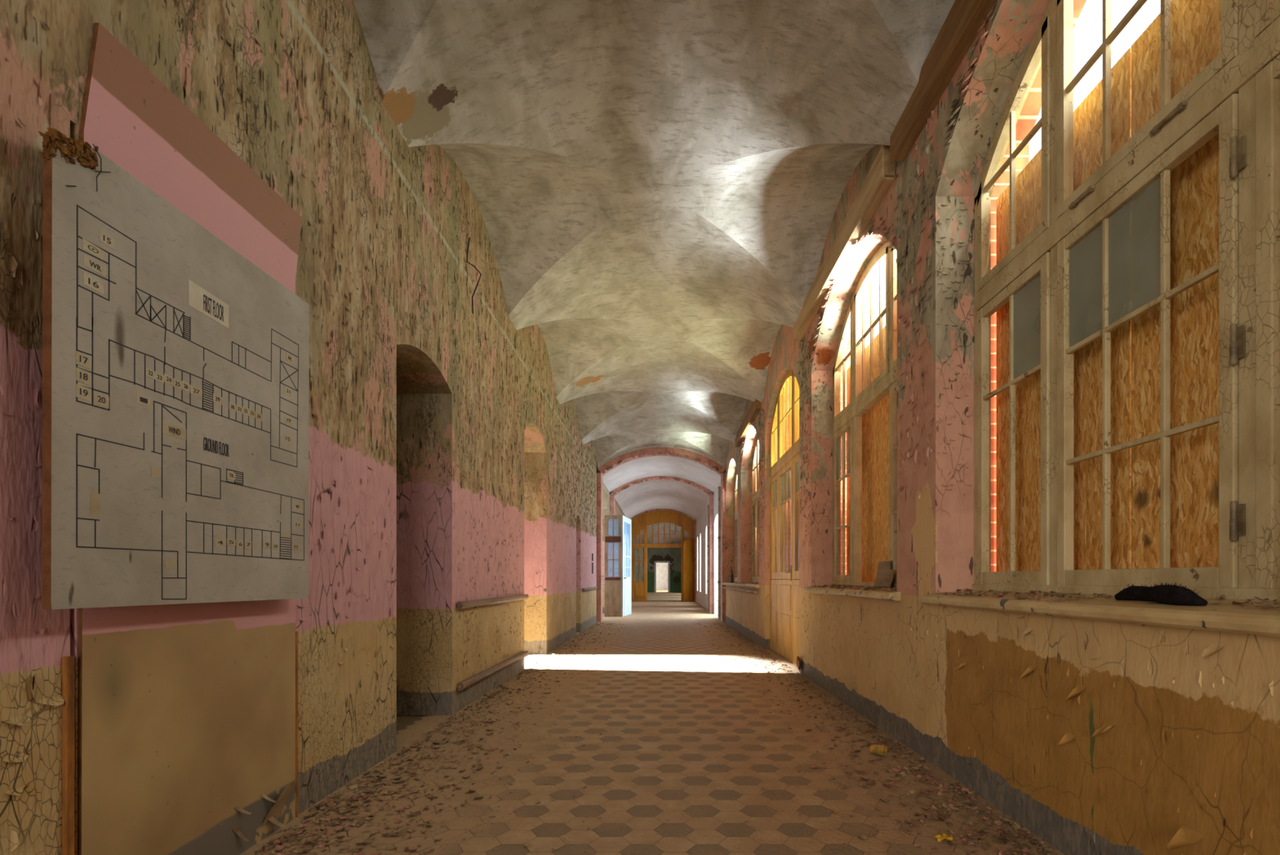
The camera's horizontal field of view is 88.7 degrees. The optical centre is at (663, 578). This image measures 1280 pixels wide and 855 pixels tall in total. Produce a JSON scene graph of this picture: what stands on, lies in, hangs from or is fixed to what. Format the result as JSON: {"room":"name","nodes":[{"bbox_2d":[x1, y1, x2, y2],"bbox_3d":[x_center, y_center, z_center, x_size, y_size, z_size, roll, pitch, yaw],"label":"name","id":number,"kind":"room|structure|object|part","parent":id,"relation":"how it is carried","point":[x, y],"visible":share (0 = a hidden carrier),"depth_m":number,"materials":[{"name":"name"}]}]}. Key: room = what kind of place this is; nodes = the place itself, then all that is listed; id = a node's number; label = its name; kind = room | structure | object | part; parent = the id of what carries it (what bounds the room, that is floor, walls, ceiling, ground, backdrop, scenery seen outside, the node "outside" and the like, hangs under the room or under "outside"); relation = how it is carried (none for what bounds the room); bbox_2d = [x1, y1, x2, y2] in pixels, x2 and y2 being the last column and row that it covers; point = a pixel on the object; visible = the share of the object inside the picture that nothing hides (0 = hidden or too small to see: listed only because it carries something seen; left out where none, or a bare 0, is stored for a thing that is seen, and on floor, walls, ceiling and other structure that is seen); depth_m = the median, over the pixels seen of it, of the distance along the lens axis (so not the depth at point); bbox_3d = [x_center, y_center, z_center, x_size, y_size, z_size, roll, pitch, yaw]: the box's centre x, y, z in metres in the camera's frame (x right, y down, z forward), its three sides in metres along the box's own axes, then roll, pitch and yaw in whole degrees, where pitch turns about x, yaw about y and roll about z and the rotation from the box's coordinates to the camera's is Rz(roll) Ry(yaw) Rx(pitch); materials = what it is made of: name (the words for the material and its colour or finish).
{"room":"abandoned building corridor","nodes":[
{"label":"abandoned building corridor","id":0,"kind":"room"},
{"bbox_2d":[0,0,628,854],"bbox_3d":[-1.767,-1.200,12.350,0.486,4.400,34.700,0,0,0],"label":"wall","id":1,"kind":"structure","parent":0,"point":[447,467],"depth_m":3.27,"materials":[{"name":"paint"}]},
{"bbox_2d":[38,127,309,608],"bbox_3d":[-1.487,-0.523,2.109,0.101,1.203,1.142,0,0,0],"label":"board","id":2,"kind":"object","parent":1,"relation":"attached to","point":[175,367],"visible":1,"depth_m":1.88,"materials":[{"name":"grey paper"}]},
{"bbox_2d":[62,22,302,854],"bbox_3d":[-1.520,-0.270,2.235,0.058,2.540,1.101,0,0,0],"label":"wall panel","id":3,"kind":"object","parent":1,"relation":"attached to","point":[188,713],"visible":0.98,"depth_m":2.08,"materials":[{"name":"paint"}]},
{"bbox_3d":[-1.542,0.600,1.696,0.013,0.800,0.024,0,0,0],"label":"edge trim","id":4,"kind":"part","parent":3,"relation":"part of","materials":[{"name":"brown wood"}]},
{"bbox_3d":[-1.543,0.610,2.747,0.012,0.780,0.016,0,0,0],"label":"edge trim","id":5,"kind":"part","parent":3,"relation":"part of","materials":[{"name":"brown wood"}]},
{"bbox_2d":[466,237,481,313],"bbox_3d":[-1.516,-2.436,5.246,0.063,0.570,0.221,0,0,0],"label":"loose cable","id":6,"kind":"object","parent":1,"relation":"attached to","point":[469,237],"visible":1,"depth_m":5.29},
{"bbox_2d":[457,594,528,608],"bbox_3d":[-1.524,0.195,6.075,0.061,0.056,2.390,0,0,0],"label":"wall rail","id":7,"kind":"object","parent":1,"relation":"attached to","point":[462,604],"visible":1,"depth_m":5.63,"materials":[{"name":"brown paint"}]},
{"bbox_2d":[457,650,528,690],"bbox_3d":[-1.524,0.815,6.085,0.061,0.080,2.370,0,0,0],"label":"wall rail","id":8,"kind":"object","parent":1,"relation":"attached to","point":[475,678],"visible":1,"depth_m":5.67,"materials":[{"name":"brown paint"}]},
{"bbox_2d":[582,586,598,591],"bbox_3d":[-1.524,0.200,13.725,0.061,0.056,2.550,0,0,0],"label":"wall rail","id":9,"kind":"object","parent":1,"relation":"attached to","point":[595,587],"visible":1,"depth_m":13.41,"materials":[{"name":"brown paint"}]},
{"bbox_2d":[591,553,593,573],"bbox_3d":[-1.546,-0.341,14.264,0.016,0.414,0.165,0,0,0],"label":"switch plate","id":10,"kind":"object","parent":1,"relation":"attached to","point":[592,553],"visible":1,"depth_m":14.26,"materials":[{"name":"plastic"}]},
{"bbox_2d":[604,515,631,616],"bbox_3d":[-1.048,-0.350,17.977,0.466,2.700,1.515,0,0,25],"label":"door","id":11,"kind":"structure","parent":1,"relation":"in","point":[617,589],"depth_m":17.38,"materials":[{"name":"brown paint"}]},
{"bbox_2d":[239,589,1065,854],"bbox_3d":[-1.500,1.050,28.486,9.000,0.100,67.028,0,0,0],"label":"floor","id":12,"kind":"structure","parent":0,"point":[715,799],"depth_m":3.37,"materials":[{"name":"tile"}]},
{"bbox_2d":[248,622,1056,854],"bbox_3d":[-0.049,0.989,8.393,3.008,0.020,13.041,0,0,0],"label":"litter","id":13,"kind":"object","parent":12,"relation":"on","point":[1044,848],"visible":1,"depth_m":3.10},
{"bbox_2d":[795,655,800,670],"bbox_3d":[1.430,0.885,6.900,0.049,0.139,0.176,0,0,22],"label":"lump","id":14,"kind":"object","parent":12,"relation":"on","point":[798,660],"visible":1,"depth_m":6.86,"materials":[{"name":"brown"}]},
{"bbox_2d":[869,744,887,755],"bbox_3d":[1.222,0.968,3.716,0.080,0.065,0.079,0,0,36],"label":"paper cup","id":15,"kind":"object","parent":12,"relation":"on","point":[882,749],"visible":1,"depth_m":3.70,"materials":[{"name":"beige paper"}]},
{"bbox_2d":[933,832,952,841],"bbox_3d":[1.073,0.988,2.499,0.064,0.016,0.059,0,0,0],"label":"scrap","id":16,"kind":"object","parent":12,"relation":"on","point":[940,837],"visible":1,"depth_m":2.49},
{"bbox_2d":[353,0,955,520],"bbox_3d":[0.000,-3.050,12.450,4.200,1.100,35.100,0,0,0],"label":"ceiling","id":17,"kind":"structure","parent":0,"point":[657,187],"depth_m":4.80,"materials":[{"name":"paint"}]},
{"bbox_2d":[596,444,725,622],"bbox_3d":[-0.045,-1.220,15.428,3.050,4.440,0.456,0,0,0],"label":"arch","id":18,"kind":"object","parent":17,"relation":"attached to","point":[621,458],"visible":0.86,"depth_m":15.25,"materials":[{"name":"paint"}]},
{"bbox_2d":[608,475,713,613],"bbox_3d":[-0.045,-1.220,19.079,3.050,4.440,0.454,0,0,0],"label":"arch","id":19,"kind":"object","parent":17,"relation":"attached to","point":[622,487],"visible":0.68,"depth_m":18.90,"materials":[{"name":"paint"}]},
{"bbox_2d":[628,508,696,601],"bbox_3d":[-0.045,-1.220,29.179,3.050,4.440,0.455,0,0,0],"label":"arch","id":20,"kind":"object","parent":17,"relation":"attached to","point":[640,513],"visible":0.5,"depth_m":29.00,"materials":[{"name":"paint"}]},
{"bbox_2d":[632,522,691,591],"bbox_3d":[0.000,-1.050,45.850,5.200,4.100,32.300,0,0,0],"label":"wall","id":21,"kind":"structure","parent":0,"point":[675,553],"depth_m":50.00,"materials":[{"name":"green paint"}]},
{"bbox_2d":[649,554,679,583],"bbox_3d":[0.116,-0.773,49.975,2.347,2.251,0.020,0,0,0],"label":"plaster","id":22,"kind":"object","parent":21,"relation":"attached to","point":[676,580],"visible":1,"depth_m":49.98,"materials":[{"name":"black paint"}]},
{"bbox_2d":[656,562,667,589],"bbox_3d":[0.000,-1.000,56.200,3.800,4.000,11.800,0,0,0],"label":"wall","id":23,"kind":"structure","parent":0,"point":[661,567],"depth_m":62.00,"materials":[{"name":"white paint"}]},
{"bbox_2d":[653,560,670,591],"bbox_3d":[-0.081,-0.190,50.150,1.196,2.380,0.400,0,0,0],"label":"door frame","id":24,"kind":"structure","parent":23,"relation":"attached to","point":[655,562],"depth_m":49.95,"materials":[{"name":"grey wood"}]},
{"bbox_2d":[631,510,694,600],"bbox_3d":[-0.045,-1.220,29.610,3.110,4.440,0.100,0,0,0],"label":"door","id":25,"kind":"structure","parent":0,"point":[639,589],"depth_m":29.60,"materials":[{"name":"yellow wood"}]},
{"bbox_2d":[633,547,644,600],"bbox_3d":[-1.069,-0.209,29.613,0.550,2.418,0.055,0,0,0],"label":"door","id":26,"kind":"structure","parent":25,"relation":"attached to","point":[638,587],"depth_m":29.60,"materials":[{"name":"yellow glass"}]},
{"bbox_3d":[0.037,-2.085,29.620,2.837,0.963,0.001,0,0,0],"label":"fanlight glass","id":27,"kind":"part","parent":25,"relation":"part of","materials":[{"name":"clear glass"}]},
{"bbox_2d":[696,480,720,613],"bbox_3d":[1.730,-1.000,22.675,0.540,4.000,14.050,0,0,0],"label":"wall","id":28,"kind":"structure","parent":0,"point":[701,521],"depth_m":22.87,"materials":[{"name":"white paint"}]},
{"bbox_2d":[683,537,694,600],"bbox_3d":[1.184,-0.410,29.052,0.116,2.780,0.757,0,0,43],"label":"door","id":29,"kind":"structure","parent":28,"relation":"in","point":[689,544],"depth_m":29.02,"materials":[{"name":"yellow wood"}]},
{"bbox_3d":[1.184,0.525,29.052,0.014,0.650,0.557,0,0,43],"label":"panel","id":30,"kind":"part","parent":29,"relation":"part of","materials":[{"name":"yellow wood"}]},
{"bbox_2d":[706,504,709,611],"bbox_3d":[1.413,-0.650,20.300,0.105,3.300,0.100,0,0,0],"label":"pipe","id":31,"kind":"object","parent":28,"relation":"attached to","point":[708,505],"visible":0.88,"depth_m":20.27,"materials":[{"name":"paint"}]},
{"bbox_2d":[717,486,720,618],"bbox_3d":[1.413,-0.650,16.300,0.105,3.300,0.100,0,0,0],"label":"pipe","id":32,"kind":"object","parent":28,"relation":"attached to","point":[718,487],"visible":0.88,"depth_m":16.27,"materials":[{"name":"paint"}]},
{"bbox_2d":[784,0,1086,579],"bbox_3d":[1.869,-1.300,5.325,0.263,4.600,20.650,0,0,0],"label":"wall","id":33,"kind":"structure","parent":0,"point":[1027,119],"depth_m":3.58,"materials":[{"name":"orange brick"}]},
{"bbox_2d":[846,337,875,582],"bbox_3d":[1.809,-0.955,5.990,0.018,2.190,0.860,0,0,0],"label":"panel","id":34,"kind":"object","parent":33,"relation":"attached to","point":[868,417],"visible":0.41,"depth_m":5.74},
{"bbox_2d":[875,325,888,577],"bbox_3d":[1.809,-0.955,4.833,0.018,2.190,1.446,0,0,0],"label":"panel","id":35,"kind":"object","parent":33,"relation":"attached to","point":[882,407],"visible":0.24,"depth_m":5.38,"materials":[{"name":"brown wood"}]},
{"bbox_2d":[995,47,1131,571],"bbox_3d":[1.809,-0.955,3.029,0.018,2.190,1.013,0,0,0],"label":"panel","id":36,"kind":"object","parent":33,"relation":"attached to","point":[1088,116],"visible":0.47,"depth_m":2.81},
{"bbox_2d":[1131,0,1220,568],"bbox_3d":[1.809,-0.955,1.858,0.018,2.190,1.316,0,0,0],"label":"panel","id":37,"kind":"object","parent":33,"relation":"attached to","point":[1195,24],"visible":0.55,"depth_m":2.27,"materials":[{"name":"brown wood"}]},
{"bbox_2d":[724,0,1279,854],"bbox_3d":[1.569,-1.200,5.325,0.332,4.400,20.650,0,0,0],"label":"wall","id":38,"kind":"structure","parent":0,"point":[1095,736],"depth_m":3.29,"materials":[{"name":"paint"}]},
{"bbox_2d":[733,474,737,581],"bbox_3d":[1.687,-1.232,14.050,0.096,2.654,2.344,0,0,0],"label":"window","id":39,"kind":"structure","parent":38,"relation":"in","point":[735,486],"depth_m":15.12,"materials":[{"name":"beige paint"}]},
{"bbox_2d":[723,586,756,593],"bbox_3d":[1.420,0.200,12.450,0.084,0.044,5.100,0,0,0],"label":"pipe","id":40,"kind":"object","parent":38,"relation":"attached to","point":[727,588],"visible":1,"depth_m":11.51,"materials":[{"name":"metal"}]},
{"bbox_2d":[722,581,759,587],"bbox_3d":[1.522,0.096,12.560,0.273,0.076,5.380,0,0,0],"label":"window sill","id":41,"kind":"structure","parent":38,"relation":"attached to","point":[746,584],"depth_m":11.43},
{"bbox_2d":[729,569,733,582],"bbox_3d":[1.460,-0.056,13.900,0.070,0.266,0.070,0,0,0],"label":"bottle","id":42,"kind":"object","parent":41,"relation":"on","point":[731,576],"visible":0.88,"depth_m":13.88,"materials":[{"name":"brown glass"}]},
{"bbox_2d":[731,581,1279,609],"bbox_3d":[1.527,0.063,8.169,0.256,0.034,13.933,0,0,0],"label":"litter","id":43,"kind":"object","parent":41,"relation":"on","point":[1268,606],"visible":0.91,"depth_m":2.78,"materials":[{"name":"paint"}]},
{"bbox_2d":[734,399,760,447],"bbox_3d":[1.419,-2.630,11.150,0.079,0.210,2.800,0,0,0],"label":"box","id":44,"kind":"object","parent":38,"relation":"attached to","point":[755,407],"visible":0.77,"depth_m":10.74,"materials":[{"name":"brown wood"}]},
{"bbox_2d":[751,437,759,582],"bbox_3d":[1.687,-1.232,11.120,0.096,2.654,2.344,0,0,0],"label":"window","id":45,"kind":"structure","parent":38,"relation":"in","point":[755,467],"depth_m":11.86,"materials":[{"name":"beige paint"}]},
{"bbox_2d":[769,368,799,664],"bbox_3d":[1.536,-0.779,8.190,0.128,3.559,2.344,0,0,0],"label":"door","id":46,"kind":"structure","parent":38,"relation":"in","point":[784,593],"depth_m":8.29,"materials":[{"name":"yellow paint"}]},
{"bbox_2d":[770,472,777,653],"bbox_3d":[1.547,-0.215,9.010,0.050,2.410,0.594,0,0,0],"label":"door frame","id":47,"kind":"structure","parent":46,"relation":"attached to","point":[774,477],"depth_m":9.02,"materials":[{"name":"yellow paint"}]},
{"bbox_3d":[1.547,0.497,8.190,0.050,0.985,0.894,0,0,0],"label":"panel","id":48,"kind":"part","parent":46,"relation":"part of","materials":[{"name":"yellow paint"}]},
{"bbox_3d":[1.551,-1.163,8.190,0.004,0.359,0.738,0,0,0],"label":"dusty glass","id":49,"kind":"part","parent":46,"relation":"part of","materials":[{"name":"glass"}]},
{"bbox_3d":[1.500,-0.070,7.830,0.058,0.180,0.120,0,0,0],"label":"handle","id":50,"kind":"part","parent":46,"relation":"part of","materials":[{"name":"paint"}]},
{"bbox_2d":[793,453,799,664],"bbox_3d":[1.547,-0.215,7.370,0.050,2.410,0.594,0,0,0],"label":"door frame","id":51,"kind":"structure","parent":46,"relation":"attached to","point":[796,455],"depth_m":7.59,"materials":[{"name":"yellow paint"}]},
{"bbox_2d":[793,145,894,340],"bbox_3d":[1.419,-2.630,5.525,0.079,0.210,2.810,0,0,0],"label":"beam","id":52,"kind":"structure","parent":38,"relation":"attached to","point":[875,185],"depth_m":4.89,"materials":[{"name":"beige wood"}]},
{"bbox_2d":[803,585,900,600],"bbox_3d":[1.522,0.096,5.250,0.273,0.076,2.460,0,0,0],"label":"window sill","id":53,"kind":"structure","parent":38,"relation":"attached to","point":[895,595],"depth_m":4.71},
{"bbox_2d":[873,568,895,586],"bbox_3d":[1.600,-0.004,4.740,0.047,0.126,0.340,0,0,0],"label":"plank offcut","id":54,"kind":"object","parent":53,"relation":"on","point":[883,578],"visible":0.99,"depth_m":4.71,"materials":[{"name":"brown wood"}]},
{"bbox_2d":[877,560,891,569],"bbox_3d":[1.632,-0.037,4.840,0.032,0.191,0.260,0,0,0],"label":"plank offcut","id":55,"kind":"object","parent":53,"relation":"on","point":[882,565],"visible":0.46,"depth_m":4.82,"materials":[{"name":"brown wood"}]},
{"bbox_2d":[831,240,897,586],"bbox_3d":[1.694,-1.232,5.260,0.082,2.654,2.344,0,0,0],"label":"window","id":56,"kind":"structure","parent":38,"relation":"in","point":[863,398],"depth_m":5.69,"materials":[{"name":"beige paint"}]},
{"bbox_3d":[1.680,-1.151,6.072,0.004,0.416,0.522,0,0,0],"label":"dusty glass","id":57,"kind":"part","parent":56,"relation":"part of","materials":[{"name":"glass"}]},
{"bbox_2d":[889,0,996,163],"bbox_3d":[1.419,-2.630,2.365,0.079,0.210,3.230,0,0,0],"label":"beam","id":58,"kind":"structure","parent":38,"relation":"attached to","point":[965,18],"depth_m":3.31,"materials":[{"name":"brown wood"}]},
{"bbox_2d":[920,590,1279,636],"bbox_3d":[1.522,0.096,2.285,0.273,0.076,2.470,0,0,0],"label":"window sill","id":59,"kind":"structure","parent":38,"relation":"attached to","point":[1218,615],"depth_m":1.96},
{"bbox_2d":[1114,582,1207,605],"bbox_3d":[1.516,0.043,2.000,0.086,0.067,0.408,0,0,12],"label":"cloth","id":60,"kind":"object","parent":59,"relation":"on","point":[1171,594],"visible":1,"depth_m":1.92,"materials":[{"name":"black fabric"}]},
{"bbox_2d":[972,0,1279,600],"bbox_3d":[1.685,-1.232,2.330,0.100,2.654,2.344,0,0,0],"label":"window","id":61,"kind":"structure","parent":38,"relation":"in","point":[1236,96],"depth_m":2.30,"materials":[{"name":"beige paint"}]},
{"bbox_3d":[1.680,-1.151,3.010,0.004,0.416,0.258,0,0,0],"label":"dusty glass","id":62,"kind":"part","parent":61,"relation":"part of","materials":[{"name":"grey glass"}]},
{"bbox_3d":[1.680,-1.151,2.445,0.004,0.416,0.514,0,0,0],"label":"dusty glass","id":63,"kind":"part","parent":61,"relation":"part of","materials":[{"name":"grey glass"}]}
]}

